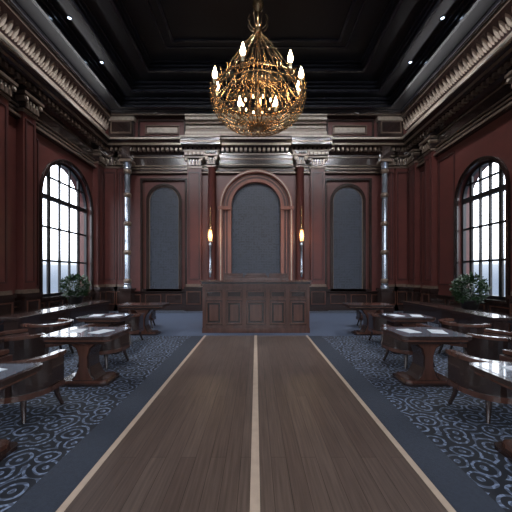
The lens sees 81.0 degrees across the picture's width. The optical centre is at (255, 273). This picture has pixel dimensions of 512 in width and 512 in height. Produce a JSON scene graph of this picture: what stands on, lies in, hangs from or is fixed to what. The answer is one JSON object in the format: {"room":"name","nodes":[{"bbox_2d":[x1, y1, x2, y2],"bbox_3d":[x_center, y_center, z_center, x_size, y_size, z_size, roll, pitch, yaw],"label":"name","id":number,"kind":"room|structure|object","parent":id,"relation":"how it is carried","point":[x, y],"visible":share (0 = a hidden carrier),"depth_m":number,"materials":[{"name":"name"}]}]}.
{"room":"courtroom","nodes":[
{"label":"courtroom","id":0,"kind":"room"},
{"bbox_2d":[9,115,92,295],"bbox_3d":[-7.025,-3.200,4.650,0.450,9.600,17.300,0,0,0],"label":"wall","id":1,"kind":"structure","parent":0,"point":[48,151],"depth_m":9.51,"materials":[{"name":"red paint"}]},
{"bbox_2d":[0,66,17,314],"bbox_3d":[-6.620,-1.850,7.750,0.360,6.900,0.760,0,0,0],"label":"pilaster","id":2,"kind":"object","parent":1,"relation":"attached to","point":[8,85],"depth_m":7.87,"materials":[{"name":"brown wood"}]},
{"bbox_2d":[14,85,43,310],"bbox_3d":[-6.620,-1.850,8.750,0.360,6.900,0.760,0,0,0],"label":"pilaster","id":3,"kind":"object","parent":1,"relation":"attached to","point":[28,298],"depth_m":8.56,"materials":[{"name":"brown wood"}]},
{"bbox_2d":[36,138,38,286],"bbox_3d":[-6.775,-2.900,4.450,0.050,6.600,16.300,0,0,0],"label":"trim","id":4,"kind":"structure","parent":1,"relation":"attached to","point":[37,139],"depth_m":9.31,"materials":[{"name":"red paint"}]},
{"bbox_2d":[14,294,92,311],"bbox_3d":[-6.750,1.177,4.650,0.100,0.845,17.300,0,0,0],"label":"baseboard","id":5,"kind":"structure","parent":1,"relation":"attached to","point":[44,303],"depth_m":10.10,"materials":[{"name":"brown wood"}]},
{"bbox_2d":[0,34,109,168],"bbox_3d":[-6.485,-5.120,4.650,0.630,1.480,17.300,0,0,0],"label":"trim","id":6,"kind":"structure","parent":1,"relation":"attached to","point":[61,122],"depth_m":9.78,"materials":[{"name":"brown wood"}]},
{"bbox_2d":[0,0,110,132],"bbox_3d":[-6.520,-6.620,4.650,0.560,0.760,17.300,0,0,0],"label":"trim","id":7,"kind":"structure","parent":1,"relation":"attached to","point":[15,27],"depth_m":9.30,"materials":[{"name":"brown wood"}]},
{"bbox_2d":[39,159,94,300],"bbox_3d":[-6.955,-1.620,10.900,0.590,4.900,3.120,0,0,0],"label":"window","id":8,"kind":"structure","parent":1,"relation":"in","point":[46,172],"depth_m":10.63,"materials":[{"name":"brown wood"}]},
{"bbox_2d":[93,146,107,299],"bbox_3d":[-6.620,-1.850,12.750,0.360,6.900,0.760,0,0,0],"label":"trim","id":9,"kind":"structure","parent":1,"relation":"attached to","point":[99,154],"depth_m":12.57,"materials":[{"name":"brown wood"}]},
{"bbox_2d":[11,0,500,111],"bbox_3d":[0.000,-7.585,4.650,14.500,1.230,18.200,0,0,0],"label":"ceiling","id":10,"kind":"structure","parent":0,"point":[156,55],"depth_m":10.10,"materials":[{"name":"black paint"}]},
{"bbox_2d":[209,0,306,136],"bbox_3d":[0.040,-5.390,6.000,1.924,5.220,1.924,0,0,0],"label":"chandelier","id":11,"kind":"object","parent":10,"relation":"hanging from","point":[257,5],"visible":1,"depth_m":5.83,"materials":[{"name":"gold metal"}]},
{"bbox_2d":[0,310,511,511],"bbox_3d":[0.000,1.698,4.650,14.500,0.203,18.200,0,0,0],"label":"floor","id":12,"kind":"structure","parent":0,"point":[452,445],"depth_m":3.32,"materials":[{"name":"wood"},{"name":"carpet"}]},
{"bbox_2d":[0,362,42,461],"bbox_3d":[-2.580,1.227,2.620,1.100,0.746,0.600,0,0,0],"label":"pedestal table","id":13,"kind":"object","parent":12,"relation":"on","point":[11,373],"visible":1,"depth_m":2.69,"materials":[{"name":"brown wood"}]},
{"bbox_2d":[0,328,45,360],"bbox_3d":[-3.801,1.271,4.676,0.800,0.672,0.620,0,0,34],"label":"armchair","id":14,"kind":"object","parent":12,"relation":"on","point":[21,345],"visible":0.56,"depth_m":4.54,"materials":[{"name":"brown wood"}]},
{"bbox_2d":[0,349,66,423],"bbox_3d":[-2.750,1.271,3.410,0.800,0.672,0.620,0,0,0],"label":"armchair","id":15,"kind":"object","parent":12,"relation":"on","point":[50,378],"visible":0.71,"depth_m":3.37,"materials":[{"name":"brown wood"}]},
{"bbox_2d":[21,318,73,354],"bbox_3d":[-3.966,1.271,5.867,0.620,0.672,0.800,0,0,21],"label":"armchair","id":16,"kind":"object","parent":12,"relation":"on","point":[63,323],"visible":0.45,"depth_m":5.60,"materials":[{"name":"brown wood"}]},
{"bbox_2d":[0,301,110,330],"bbox_3d":[-4.900,1.230,7.750,0.500,0.740,3.700,0,0,0],"label":"table","id":17,"kind":"object","parent":12,"relation":"on","point":[46,316],"visible":0.39,"depth_m":7.07,"materials":[{"name":"brown wood"}]},
{"bbox_2d":[0,300,110,331],"bbox_3d":[-6.300,1.320,7.700,0.780,0.560,9.060,0,0,0],"label":"bench","id":18,"kind":"object","parent":12,"relation":"on","point":[66,304],"visible":0.04,"depth_m":8.79,"materials":[{"name":"brown wood"}]},
{"bbox_2d":[58,273,90,304],"bbox_3d":[-6.196,0.500,10.305,1.041,1.076,1.023,0,0,0],"label":"potted shrub","id":19,"kind":"object","parent":18,"relation":"on","point":[73,298],"visible":1,"depth_m":10.13,"materials":[{"name":"green plant"}]},
{"bbox_2d":[40,327,131,386],"bbox_3d":[-2.500,1.227,4.500,1.000,0.746,0.800,0,0,0],"label":"pedestal table","id":20,"kind":"object","parent":12,"relation":"on","point":[87,341],"visible":0.91,"depth_m":4.33,"materials":[{"name":"brown wood"}]},
{"bbox_2d":[77,323,130,368],"bbox_3d":[-2.764,1.271,5.311,0.800,0.672,0.620,0,0,9],"label":"armchair","id":21,"kind":"object","parent":12,"relation":"on","point":[121,343],"visible":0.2,"depth_m":5.24,"materials":[{"name":"brown wood"}]},
{"bbox_2d":[76,313,132,353],"bbox_3d":[-3.100,1.227,6.200,0.900,0.746,0.700,0,0,0],"label":"pedestal table","id":22,"kind":"object","parent":12,"relation":"on","point":[100,319],"visible":0.59,"depth_m":5.97,"materials":[{"name":"brown wood"}]},
{"bbox_2d":[118,146,135,312],"bbox_3d":[-5.400,-1.850,12.600,0.520,6.900,0.520,0,0,0],"label":"column","id":23,"kind":"structure","parent":12,"relation":"on","point":[127,293],"depth_m":12.49,"materials":[{"name":"silver metal"},{"name":"dark mahogany"},{"name":"bronze"}]},
{"bbox_2d":[114,313,144,344],"bbox_3d":[-3.100,1.271,6.960,0.800,0.672,0.620,0,0,0],"label":"armchair","id":24,"kind":"object","parent":12,"relation":"on","point":[136,321],"visible":0.34,"depth_m":6.87,"materials":[{"name":"brown wood"}]},
{"bbox_2d":[127,310,155,327],"bbox_3d":[-3.400,1.268,9.090,0.800,0.672,0.620,0,0,0],"label":"armchair","id":25,"kind":"object","parent":12,"relation":"on","point":[152,317],"visible":0.26,"depth_m":8.82,"materials":[{"name":"brown wood"}]},
{"bbox_2d":[117,303,169,335],"bbox_3d":[-2.980,1.196,8.000,1.200,0.803,0.700,0,0,0],"label":"pedestal table","id":26,"kind":"object","parent":12,"relation":"on","point":[147,308],"visible":0.77,"depth_m":7.82,"materials":[{"name":"brown wood"}]},
{"bbox_2d":[224,273,242,276],"bbox_3d":[-0.750,0.787,9.695,0.680,1.620,0.630,0,0,0],"label":"chair","id":27,"kind":"object","parent":12,"relation":"on","point":[227,274],"visible":0.15,"depth_m":9.89,"materials":[{"name":"brown leather"}]},
{"bbox_2d":[56,335,455,511],"bbox_3d":[0.000,1.593,2.125,2.680,0.015,11.250,0,0,0],"label":"walkway","id":28,"kind":"object","parent":12,"relation":"on","point":[243,423],"visible":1,"depth_m":2.75,"materials":[{"name":"brown wood"}]},
{"bbox_2d":[199,275,312,332],"bbox_3d":[0.000,0.819,8.575,3.040,1.557,1.050,0,0,0],"label":"desk","id":29,"kind":"object","parent":12,"relation":"on","point":[245,304],"visible":1,"depth_m":8.12,"materials":[{"name":"brown wood"}]},
{"bbox_2d":[246,273,265,276],"bbox_3d":[0.000,0.787,9.695,0.680,1.620,0.630,0,0,0],"label":"chair","id":30,"kind":"object","parent":12,"relation":"on","point":[247,274],"visible":0.14,"depth_m":9.89,"materials":[{"name":"brown leather"}]},
{"bbox_2d":[269,273,287,276],"bbox_3d":[0.750,0.787,9.695,0.680,1.620,0.630,0,0,0],"label":"chair","id":31,"kind":"object","parent":12,"relation":"on","point":[270,274],"visible":0.14,"depth_m":9.89,"materials":[{"name":"brown leather"}]},
{"bbox_2d":[342,303,394,335],"bbox_3d":[2.980,1.196,8.000,1.200,0.803,0.700,0,0,0],"label":"pedestal table","id":32,"kind":"object","parent":12,"relation":"on","point":[364,308],"visible":0.74,"depth_m":7.82,"materials":[{"name":"brown wood"}]},
{"bbox_2d":[356,310,384,327],"bbox_3d":[3.400,1.268,9.090,0.800,0.672,0.620,0,0,0],"label":"armchair","id":33,"kind":"object","parent":12,"relation":"on","point":[359,317],"visible":0.27,"depth_m":8.82,"materials":[{"name":"brown wood"}]},
{"bbox_2d":[367,313,397,344],"bbox_3d":[3.100,1.271,6.960,0.800,0.672,0.620,0,0,0],"label":"armchair","id":34,"kind":"object","parent":12,"relation":"on","point":[375,321],"visible":0.3,"depth_m":6.87,"materials":[{"name":"brown wood"}]},
{"bbox_2d":[376,146,393,312],"bbox_3d":[5.400,-1.850,12.600,0.520,6.900,0.520,0,0,0],"label":"column","id":35,"kind":"structure","parent":12,"relation":"on","point":[384,293],"depth_m":12.49,"materials":[{"name":"polished silver metal"}]},
{"bbox_2d":[379,313,435,353],"bbox_3d":[3.100,1.227,6.200,0.900,0.746,0.700,0,0,0],"label":"pedestal table","id":36,"kind":"object","parent":12,"relation":"on","point":[401,319],"visible":0.59,"depth_m":5.97,"materials":[{"name":"brown wood"}]},
{"bbox_2d":[381,323,434,368],"bbox_3d":[2.764,1.271,5.311,0.800,0.672,0.620,0,0,-9],"label":"armchair","id":37,"kind":"object","parent":12,"relation":"on","point":[390,343],"visible":0.35,"depth_m":5.24,"materials":[{"name":"brown wood"}]},
{"bbox_2d":[380,327,471,386],"bbox_3d":[2.500,1.227,4.500,1.000,0.746,0.800,0,0,0],"label":"pedestal table","id":38,"kind":"object","parent":12,"relation":"on","point":[424,341],"visible":0.89,"depth_m":4.33,"materials":[{"name":"brown wood"}]},
{"bbox_2d":[401,301,511,330],"bbox_3d":[4.900,1.230,7.750,0.500,0.740,3.700,0,0,0],"label":"table","id":39,"kind":"object","parent":12,"relation":"on","point":[462,316],"visible":0.45,"depth_m":7.07,"materials":[{"name":"brown wood"}]},
{"bbox_2d":[438,318,490,354],"bbox_3d":[3.966,1.271,5.867,0.620,0.672,0.800,0,0,-21],"label":"armchair","id":40,"kind":"object","parent":12,"relation":"on","point":[447,323],"visible":0.48,"depth_m":5.60,"materials":[{"name":"brown wood"}]},
{"bbox_2d":[426,302,511,331],"bbox_3d":[6.300,1.320,7.150,0.780,0.560,7.960,0,0,0],"label":"bench","id":41,"kind":"object","parent":12,"relation":"on","point":[438,303],"visible":0.07,"depth_m":8.32,"materials":[{"name":"brown wood"}]},
{"bbox_2d":[449,271,491,309],"bbox_3d":[6.206,0.470,8.699,1.043,1.135,1.039,0,0,0],"label":"potted shrub","id":42,"kind":"object","parent":41,"relation":"on","point":[470,301],"visible":1,"depth_m":8.53,"materials":[{"name":"green plant"}]},
{"bbox_2d":[445,349,511,423],"bbox_3d":[2.750,1.271,3.410,0.800,0.672,0.620,0,0,0],"label":"armchair","id":43,"kind":"object","parent":12,"relation":"on","point":[461,378],"visible":0.68,"depth_m":3.37,"materials":[{"name":"brown wood"}]},
{"bbox_2d":[466,328,511,360],"bbox_3d":[3.801,1.271,4.676,0.800,0.672,0.620,0,0,-34],"label":"armchair","id":44,"kind":"object","parent":12,"relation":"on","point":[490,345],"visible":0.59,"depth_m":4.54,"materials":[{"name":"brown wood"}]},
{"bbox_2d":[469,362,511,461],"bbox_3d":[2.580,1.227,2.620,1.100,0.746,0.600,0,0,0],"label":"pedestal table","id":45,"kind":"object","parent":12,"relation":"on","point":[500,373],"visible":1,"depth_m":2.69,"materials":[{"name":"brown wood"}]},
{"bbox_2d":[106,119,405,290],"bbox_3d":[0.000,-3.200,13.525,14.500,9.600,0.450,0,0,0],"label":"wall","id":46,"kind":"structure","parent":0,"point":[221,181],"depth_m":13.30,"materials":[{"name":"red paint"}]},
{"bbox_2d":[104,152,118,310],"bbox_3d":[-6.400,-1.850,13.120,0.880,6.900,0.360,0,0,0],"label":"trim","id":47,"kind":"structure","parent":46,"relation":"attached to","point":[110,170],"depth_m":13.10,"materials":[{"name":"brown wood"}]},
{"bbox_2d":[113,152,123,310],"bbox_3d":[-5.900,-1.850,13.120,0.560,6.900,0.360,0,0,0],"label":"trim","id":48,"kind":"structure","parent":46,"relation":"attached to","point":[120,167],"depth_m":13.08,"materials":[{"name":"brown wood"}]},
{"bbox_2d":[140,178,186,290],"bbox_3d":[-4.050,-1.730,13.240,2.080,4.960,0.120,0,0,0],"label":"trim","id":49,"kind":"structure","parent":46,"relation":"attached to","point":[163,201],"depth_m":13.27,"materials":[{"name":"brown wood"}]},
{"bbox_2d":[183,155,203,310],"bbox_3d":[-2.700,-1.850,13.120,0.880,6.900,0.360,0,0,0],"label":"trim","id":50,"kind":"structure","parent":46,"relation":"attached to","point":[193,289],"depth_m":13.10,"materials":[{"name":"brown wood"}]},
{"bbox_2d":[208,206,212,276],"bbox_3d":[-1.950,-1.375,12.808,0.180,3.050,0.224,0,0,0],"label":"sconce","id":51,"kind":"object","parent":46,"relation":"attached to","point":[210,234],"visible":1,"depth_m":12.76,"materials":[{"name":"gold metal"}]},
{"bbox_2d":[204,150,218,279],"bbox_3d":[-1.930,-1.850,13.050,0.600,6.900,0.500,0,0,0],"label":"column","id":52,"kind":"structure","parent":46,"relation":"attached to","point":[211,159],"depth_m":12.96,"materials":[{"name":"brown wood"}]},
{"bbox_2d":[105,135,405,174],"bbox_3d":[0.000,-5.120,12.985,13.600,1.480,0.630,0,0,0],"label":"trim","id":53,"kind":"structure","parent":46,"relation":"attached to","point":[151,155],"depth_m":13.08,"materials":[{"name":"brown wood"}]},
{"bbox_2d":[218,169,293,279],"bbox_3d":[0.000,-1.975,13.160,3.280,5.150,0.280,0,0,0],"label":"arched wall panel","id":54,"kind":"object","parent":46,"relation":"attached to","point":[256,207],"depth_m":13.27,"materials":[{"name":"brown wood"}]},
{"bbox_2d":[135,291,376,309],"bbox_3d":[0.000,1.177,13.250,13.600,0.845,0.100,0,0,0],"label":"baseboard","id":55,"kind":"structure","parent":46,"relation":"attached to","point":[176,299],"depth_m":13.25,"materials":[{"name":"brown wood"}]},
{"bbox_2d":[109,112,402,136],"bbox_3d":[0.000,-6.425,13.050,13.600,1.150,0.500,0,0,0],"label":"trim","id":56,"kind":"structure","parent":46,"relation":"attached to","point":[121,124],"depth_m":13.05,"materials":[{"name":"brown wood"}]},
{"bbox_2d":[293,150,307,279],"bbox_3d":[1.930,-1.850,13.050,0.600,6.900,0.500,0,0,0],"label":"trim","id":57,"kind":"structure","parent":46,"relation":"attached to","point":[299,160],"depth_m":12.96,"materials":[{"name":"brown wood"}]},
{"bbox_2d":[299,206,303,276],"bbox_3d":[1.950,-1.375,12.808,0.180,3.050,0.224,0,0,0],"label":"sconce","id":58,"kind":"object","parent":46,"relation":"attached to","point":[301,234],"visible":1,"depth_m":12.76,"materials":[{"name":"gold metal"}]},
{"bbox_2d":[308,155,328,310],"bbox_3d":[2.700,-1.850,13.120,0.880,6.900,0.360,0,0,0],"label":"trim","id":59,"kind":"structure","parent":46,"relation":"attached to","point":[318,289],"depth_m":13.10,"materials":[{"name":"brown wood"}]},
{"bbox_2d":[325,178,371,290],"bbox_3d":[4.050,-1.730,13.240,2.080,4.960,0.120,0,0,0],"label":"trim","id":60,"kind":"structure","parent":46,"relation":"attached to","point":[347,201],"depth_m":13.27,"materials":[{"name":"brown wood"}]},
{"bbox_2d":[388,152,398,310],"bbox_3d":[5.900,-1.850,13.120,0.560,6.900,0.360,0,0,0],"label":"trim","id":61,"kind":"structure","parent":46,"relation":"attached to","point":[391,167],"depth_m":13.08,"materials":[{"name":"brown wood"}]},
{"bbox_2d":[393,152,408,310],"bbox_3d":[6.400,-1.850,13.120,0.880,6.900,0.360,0,0,0],"label":"trim","id":62,"kind":"structure","parent":46,"relation":"attached to","point":[401,170],"depth_m":13.10,"materials":[{"name":"brown wood"}]},
{"bbox_2d":[420,109,511,298],"bbox_3d":[7.025,-3.200,4.650,0.450,9.600,17.300,0,0,0],"label":"wall","id":63,"kind":"structure","parent":0,"point":[494,139],"depth_m":10.08,"materials":[{"name":"red paint"}]},
{"bbox_2d":[404,145,420,300],"bbox_3d":[6.620,-1.850,12.700,0.360,6.900,0.760,0,0,0],"label":"trim","id":64,"kind":"structure","parent":63,"relation":"attached to","point":[412,155],"depth_m":12.49,"materials":[{"name":"brown wood"}]},
{"bbox_2d":[419,132,438,301],"bbox_3d":[6.620,-1.850,11.500,0.360,6.900,0.760,0,0,0],"label":"pilaster","id":65,"kind":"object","parent":63,"relation":"attached to","point":[429,290],"depth_m":11.32,"materials":[{"name":"brown wood"}]},
{"bbox_2d":[420,151,454,285],"bbox_3d":[6.775,-2.900,4.450,0.050,6.600,16.300,0,0,0],"label":"trim","id":66,"kind":"structure","parent":63,"relation":"attached to","point":[453,152],"depth_m":11.12,"materials":[{"name":"red paint"}]},
{"bbox_2d":[401,0,511,132],"bbox_3d":[6.520,-6.620,4.650,0.560,0.760,17.300,0,0,0],"label":"trim","id":67,"kind":"structure","parent":63,"relation":"attached to","point":[496,27],"depth_m":9.30,"materials":[{"name":"brown wood"}]},
{"bbox_2d":[402,34,511,172],"bbox_3d":[6.485,-5.120,4.650,0.630,1.480,17.300,0,0,0],"label":"trim","id":68,"kind":"structure","parent":63,"relation":"attached to","point":[484,95],"depth_m":9.17,"materials":[{"name":"brown wood"}]},
{"bbox_2d":[418,292,508,312],"bbox_3d":[6.750,1.177,4.650,0.100,0.845,17.300,0,0,0],"label":"baseboard","id":69,"kind":"structure","parent":63,"relation":"attached to","point":[447,299],"depth_m":8.94,"materials":[{"name":"brown wood"}]},
{"bbox_2d":[451,156,510,304],"bbox_3d":[6.955,-1.350,9.100,0.590,4.320,2.280,0,0,0],"label":"window","id":70,"kind":"structure","parent":63,"relation":"in","point":[503,171],"depth_m":8.90,"materials":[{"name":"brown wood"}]},
{"bbox_2d":[504,66,511,314],"bbox_3d":[6.620,-1.850,7.400,0.360,6.900,0.760,0,0,0],"label":"trim","id":71,"kind":"structure","parent":63,"relation":"attached to","point":[508,76],"depth_m":7.66,"materials":[{"name":"brown wood"}]}
]}

